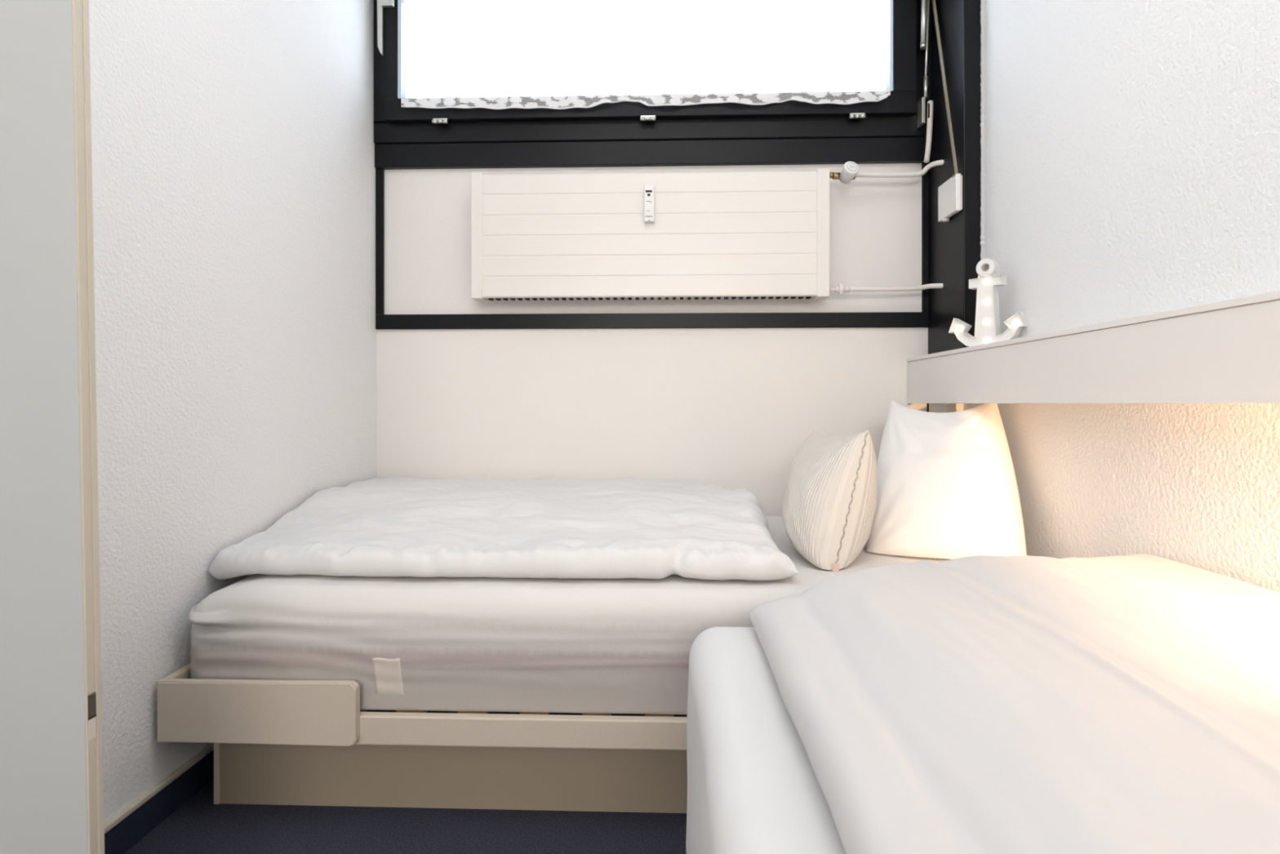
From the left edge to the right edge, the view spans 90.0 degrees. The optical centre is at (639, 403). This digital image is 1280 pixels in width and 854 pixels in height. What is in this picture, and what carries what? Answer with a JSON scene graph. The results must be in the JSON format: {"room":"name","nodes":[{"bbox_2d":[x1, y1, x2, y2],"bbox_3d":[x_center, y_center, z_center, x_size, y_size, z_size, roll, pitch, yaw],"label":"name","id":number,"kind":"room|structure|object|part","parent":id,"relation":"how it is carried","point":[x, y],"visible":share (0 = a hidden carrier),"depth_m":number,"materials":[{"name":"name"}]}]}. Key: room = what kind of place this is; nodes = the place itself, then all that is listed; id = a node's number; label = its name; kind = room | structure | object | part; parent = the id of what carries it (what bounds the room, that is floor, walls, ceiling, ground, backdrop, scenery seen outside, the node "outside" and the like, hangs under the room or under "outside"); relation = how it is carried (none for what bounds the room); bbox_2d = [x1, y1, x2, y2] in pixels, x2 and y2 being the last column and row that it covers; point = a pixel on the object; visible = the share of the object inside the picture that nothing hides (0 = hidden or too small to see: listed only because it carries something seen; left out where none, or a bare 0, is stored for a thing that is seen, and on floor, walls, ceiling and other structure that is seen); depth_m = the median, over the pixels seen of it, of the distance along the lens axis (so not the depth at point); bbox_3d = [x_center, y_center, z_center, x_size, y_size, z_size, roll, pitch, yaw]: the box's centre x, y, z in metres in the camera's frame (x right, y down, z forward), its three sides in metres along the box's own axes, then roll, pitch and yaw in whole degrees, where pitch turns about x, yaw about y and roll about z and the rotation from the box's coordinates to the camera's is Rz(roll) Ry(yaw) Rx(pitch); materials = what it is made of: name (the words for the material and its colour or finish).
{"room":"bedroom","nodes":[
{"label":"bedroom","id":0,"kind":"room"},
{"bbox_2d":[88,0,377,823],"bbox_3d":[-1.127,-0.380,-0.589,0.100,2.520,6.150,0,0,2],"label":"wall","id":1,"kind":"structure","parent":0,"point":[233,144],"depth_m":1.51,"materials":[{"name":"white paint"}]},
{"bbox_2d":[104,742,213,853],"bbox_3d":[-1.071,0.839,-0.591,0.012,0.082,5.950,0,0,2],"label":"baseboard","id":2,"kind":"structure","parent":1,"relation":"attached to","point":[133,823],"depth_m":1.33,"materials":[{"name":"blue carpet"}]},
{"bbox_2d":[124,709,687,853],"bbox_3d":[-0.037,0.930,-0.624,2.281,0.100,6.150,0,0,2],"label":"floor","id":3,"kind":"structure","parent":0,"point":[199,825],"depth_m":1.32,"materials":[{"name":"blue carpet"}]},
{"bbox_2d":[0,0,104,853],"bbox_3d":[-0.887,-0.169,0.880,0.265,2.096,0.022,-1,0,2],"label":"door","id":4,"kind":"structure","parent":3,"relation":"on","point":[51,775],"depth_m":0.87,"materials":[{"name":"grey laminate"}]},
{"bbox_3d":[-0.746,0.442,0.872,0.002,0.028,0.010,-1,0,2],"label":"catch plate","id":5,"kind":"part","parent":4,"relation":"part of","materials":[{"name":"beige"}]},
{"bbox_2d":[157,662,687,813],"bbox_3d":[0.046,0.728,1.810,2.064,0.305,1.042,0,0,2],"label":"bed","id":6,"kind":"object","parent":3,"relation":"on","point":[276,742],"visible":0.32,"depth_m":1.38,"materials":[{"name":"beige laminate"}]},
{"bbox_3d":[0.039,0.679,1.319,2.046,0.060,0.022,0,0,2],"label":"rail","id":7,"kind":"part","parent":6,"relation":"part of","materials":[{"name":"beige laminate"}]},
{"bbox_2d":[188,515,949,715],"bbox_3d":[0.027,0.523,1.821,1.982,0.258,1.009,0,0,2],"label":"mattress","id":8,"kind":"object","parent":6,"relation":"on","point":[469,644],"visible":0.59,"depth_m":1.34,"materials":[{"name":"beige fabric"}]},
{"bbox_2d":[208,476,798,580],"bbox_3d":[-0.303,0.334,1.879,1.375,0.159,0.934,0,0,2],"label":"duvet","id":9,"kind":"object","parent":8,"relation":"on","point":[624,526],"visible":1,"depth_m":1.60,"materials":[{"name":"white fabric"}]},
{"bbox_2d":[782,427,877,571],"bbox_3d":[0.503,0.232,1.711,0.246,0.332,0.410,0,0,20],"label":"cushion","id":10,"kind":"object","parent":8,"relation":"on","point":[829,502],"visible":1,"depth_m":1.58,"materials":[{"name":"beige fabric"}]},
{"bbox_2d":[866,400,1026,559],"bbox_3d":[0.860,0.190,1.793,0.382,0.412,0.447,0,0,30],"label":"pillow","id":11,"kind":"object","parent":8,"relation":"on","point":[947,484],"visible":0.9,"depth_m":1.70,"materials":[{"name":"white fabric"}]},
{"bbox_3d":[0.551,0.849,0.107,0.914,0.062,1.970,0,0,2],"label":"bed","id":12,"kind":"object","parent":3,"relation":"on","visible":0},
{"bbox_2d":[685,626,845,853],"bbox_3d":[0.531,0.599,0.121,0.977,0.434,2.049,0,0,2],"label":"mattress","id":13,"kind":"object","parent":12,"relation":"on","point":[753,787],"visible":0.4,"depth_m":0.73,"materials":[{"name":"white fabric"}]},
{"bbox_2d":[748,553,1279,853],"bbox_3d":[0.600,0.333,0.513,0.871,0.100,1.765,0,0,2],"label":"duvet","id":14,"kind":"object","parent":13,"relation":"on","point":[976,704],"visible":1,"depth_m":0.67,"materials":[{"name":"white fabric"}]},
{"bbox_2d":[377,163,928,515],"bbox_3d":[0.061,-0.005,2.399,2.081,1.770,0.100,0,0,2],"label":"wall","id":15,"kind":"structure","parent":0,"point":[728,408],"depth_m":2.35,"materials":[{"name":"paint"}]},
{"bbox_2d":[375,168,384,314],"bbox_3d":[-0.966,-0.600,2.377,0.030,0.541,0.012,0,0,2],"label":"trim","id":16,"kind":"structure","parent":15,"relation":"attached to","point":[380,173],"depth_m":2.37,"materials":[{"name":"black paint"}]},
{"bbox_2d":[375,311,928,329],"bbox_3d":[0.030,-0.302,2.344,2.022,0.054,0.012,0,0,2],"label":"trim","id":17,"kind":"structure","parent":15,"relation":"attached to","point":[885,319],"depth_m":2.34,"materials":[{"name":"black paint"}]},
{"bbox_3d":[0.061,-0.605,2.399,2.081,0.571,0.100,0,0,2],"label":"radiator panel","id":18,"kind":"part","parent":15,"relation":"part of","materials":[{"name":"white paint"}]},
{"bbox_2d":[373,0,933,169],"bbox_3d":[0.031,-1.238,2.326,2.023,0.804,0.168,0,0,2],"label":"window","id":19,"kind":"structure","parent":15,"relation":"in","point":[896,128],"depth_m":2.31,"materials":[{"name":"black paint"}]},
{"bbox_3d":[-0.920,-1.400,2.313,0.062,0.286,0.016,0,0,2],"label":"stay arm","id":20,"kind":"part","parent":19,"relation":"part of","materials":[{"name":"silver metal"}]},
{"bbox_3d":[0.010,-1.323,2.341,1.784,0.444,0.004,0,0,2],"label":"pane","id":21,"kind":"part","parent":19,"relation":"part of","materials":[{"name":"clear glass"}]},
{"bbox_2d":[400,0,890,109],"bbox_3d":[0.008,-1.270,2.278,1.776,0.437,0.028,0,0,2],"label":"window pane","id":22,"kind":"object","parent":19,"relation":"hanging from","point":[491,50],"visible":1,"depth_m":2.27,"materials":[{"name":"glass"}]},
{"bbox_3d":[0.027,-1.308,2.330,1.904,0.563,0.080,0,0,2],"label":"sash","id":23,"kind":"part","parent":19,"relation":"part of","materials":[{"name":"black paint"}]},
{"bbox_3d":[0.993,-1.370,2.240,0.026,0.256,0.026,0,0,2],"label":"stay arm","id":24,"kind":"part","parent":19,"relation":"part of","materials":[{"name":"silver metal"}]},
{"bbox_3d":[1.005,-1.242,2.265,0.029,0.517,0.048,0,0,2],"label":"lever rod","id":25,"kind":"part","parent":19,"relation":"part of","materials":[{"name":"silver metal"}]},
{"bbox_3d":[1.004,-0.945,2.226,0.043,0.217,0.019,0,0,-37],"label":"lever handle","id":26,"kind":"part","parent":19,"relation":"part of","materials":[{"name":"beige"}]},
{"bbox_2d":[471,160,943,302],"bbox_3d":[0.239,-0.604,2.267,1.666,0.469,0.154,0,0,2],"label":"radiator","id":27,"kind":"object","parent":15,"relation":"attached to","point":[718,235],"visible":0.89,"depth_m":2.23,"materials":[{"name":"white metal"}]},
{"bbox_3d":[0.029,-0.590,2.244,1.176,0.433,0.018,0,0,2],"label":"panel","id":28,"kind":"part","parent":27,"relation":"part of","materials":[{"name":"white metal"}]},
{"bbox_3d":[0.031,-0.590,2.298,1.168,0.425,0.015,0,0,2],"label":"panel","id":29,"kind":"part","parent":27,"relation":"part of","materials":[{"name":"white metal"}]},
{"bbox_2d":[506,170,814,174],"bbox_3d":[0.029,-0.805,2.272,1.158,0.006,0.062,0,0,2],"label":"grille","id":30,"kind":"object","parent":27,"relation":"attached to","point":[784,172],"depth_m":2.23,"materials":[{"name":"white metal"}]},
{"bbox_2d":[921,162,928,311],"bbox_3d":[1.030,-0.600,2.312,0.021,0.541,0.012,0,0,2],"label":"trim","id":31,"kind":"structure","parent":15,"relation":"attached to","point":[925,177],"depth_m":2.31,"materials":[{"name":"black paint"}]},
{"bbox_2d":[963,0,1279,592],"bbox_3d":[1.050,-0.380,-0.659,0.107,2.520,6.150,0,0,2],"label":"wall","id":32,"kind":"structure","parent":0,"point":[1131,148],"depth_m":1.39,"materials":[{"name":"white paint"}]},
{"bbox_2d":[928,403,963,413],"bbox_3d":[1.069,0.380,2.241,0.056,1.000,0.150,0,0,2],"label":"trim","id":33,"kind":"structure","parent":32,"relation":"attached to","point":[933,407],"depth_m":2.18,"materials":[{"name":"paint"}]},
{"bbox_2d":[932,0,962,222],"bbox_3d":[1.027,-1.096,2.170,0.024,0.972,0.241,0,0,2],"label":"belt","id":34,"kind":"object","parent":32,"relation":"attached to","point":[950,193],"visible":1,"depth_m":2.11,"materials":[{"name":"white plastic"}]},
{"bbox_3d":[1.034,-0.677,2.116,0.008,0.110,0.125,0,0,2],"label":"plate","id":35,"kind":"part","parent":34,"relation":"part of","materials":[{"name":"white paint"}]},
{"bbox_2d":[928,0,981,354],"bbox_3d":[1.067,-0.880,2.189,0.057,1.520,0.295,0,0,2],"label":"trim","id":36,"kind":"structure","parent":32,"relation":"attached to","point":[954,247],"depth_m":2.10,"materials":[{"name":"black paint"}]},
{"bbox_2d":[906,289,1279,403],"bbox_3d":[0.980,-0.082,0.693,0.134,0.163,3.248,0,0,2],"label":"wall shelf","id":37,"kind":"object","parent":32,"relation":"attached to","point":[1226,351],"visible":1,"depth_m":1.21,"materials":[{"name":"white laminate"}]},
{"bbox_2d":[948,258,1027,346],"bbox_3d":[1.013,-0.292,1.867,0.034,0.256,0.212,0,0,-39],"label":"light","id":38,"kind":"object","parent":37,"relation":"on","point":[987,325],"visible":1,"depth_m":1.86,"materials":[{"name":"white plastic"}]},
{"bbox_3d":[0.956,-0.224,1.921,0.015,0.016,0.016,0,0,-39],"label":"bulb","id":39,"kind":"part","parent":38,"relation":"part of","materials":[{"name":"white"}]},
{"bbox_3d":[1.006,-0.236,1.861,0.015,0.016,0.016,0,0,-39],"label":"bulb","id":40,"kind":"part","parent":38,"relation":"part of","materials":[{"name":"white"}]},
{"bbox_3d":[1.006,-0.295,1.861,0.015,0.016,0.016,0,0,-39],"label":"bulb","id":41,"kind":"part","parent":38,"relation":"part of","materials":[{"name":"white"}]},
{"bbox_3d":[1.006,-0.353,1.861,0.015,0.016,0.016,0,0,-39],"label":"bulb","id":42,"kind":"part","parent":38,"relation":"part of","materials":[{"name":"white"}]},
{"bbox_3d":[1.006,-0.182,1.861,0.015,0.016,0.016,0,0,-39],"label":"bulb","id":43,"kind":"part","parent":38,"relation":"part of","materials":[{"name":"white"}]},
{"bbox_3d":[1.055,-0.224,1.801,0.015,0.016,0.016,0,0,-39],"label":"bulb","id":44,"kind":"part","parent":38,"relation":"part of","materials":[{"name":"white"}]}
]}

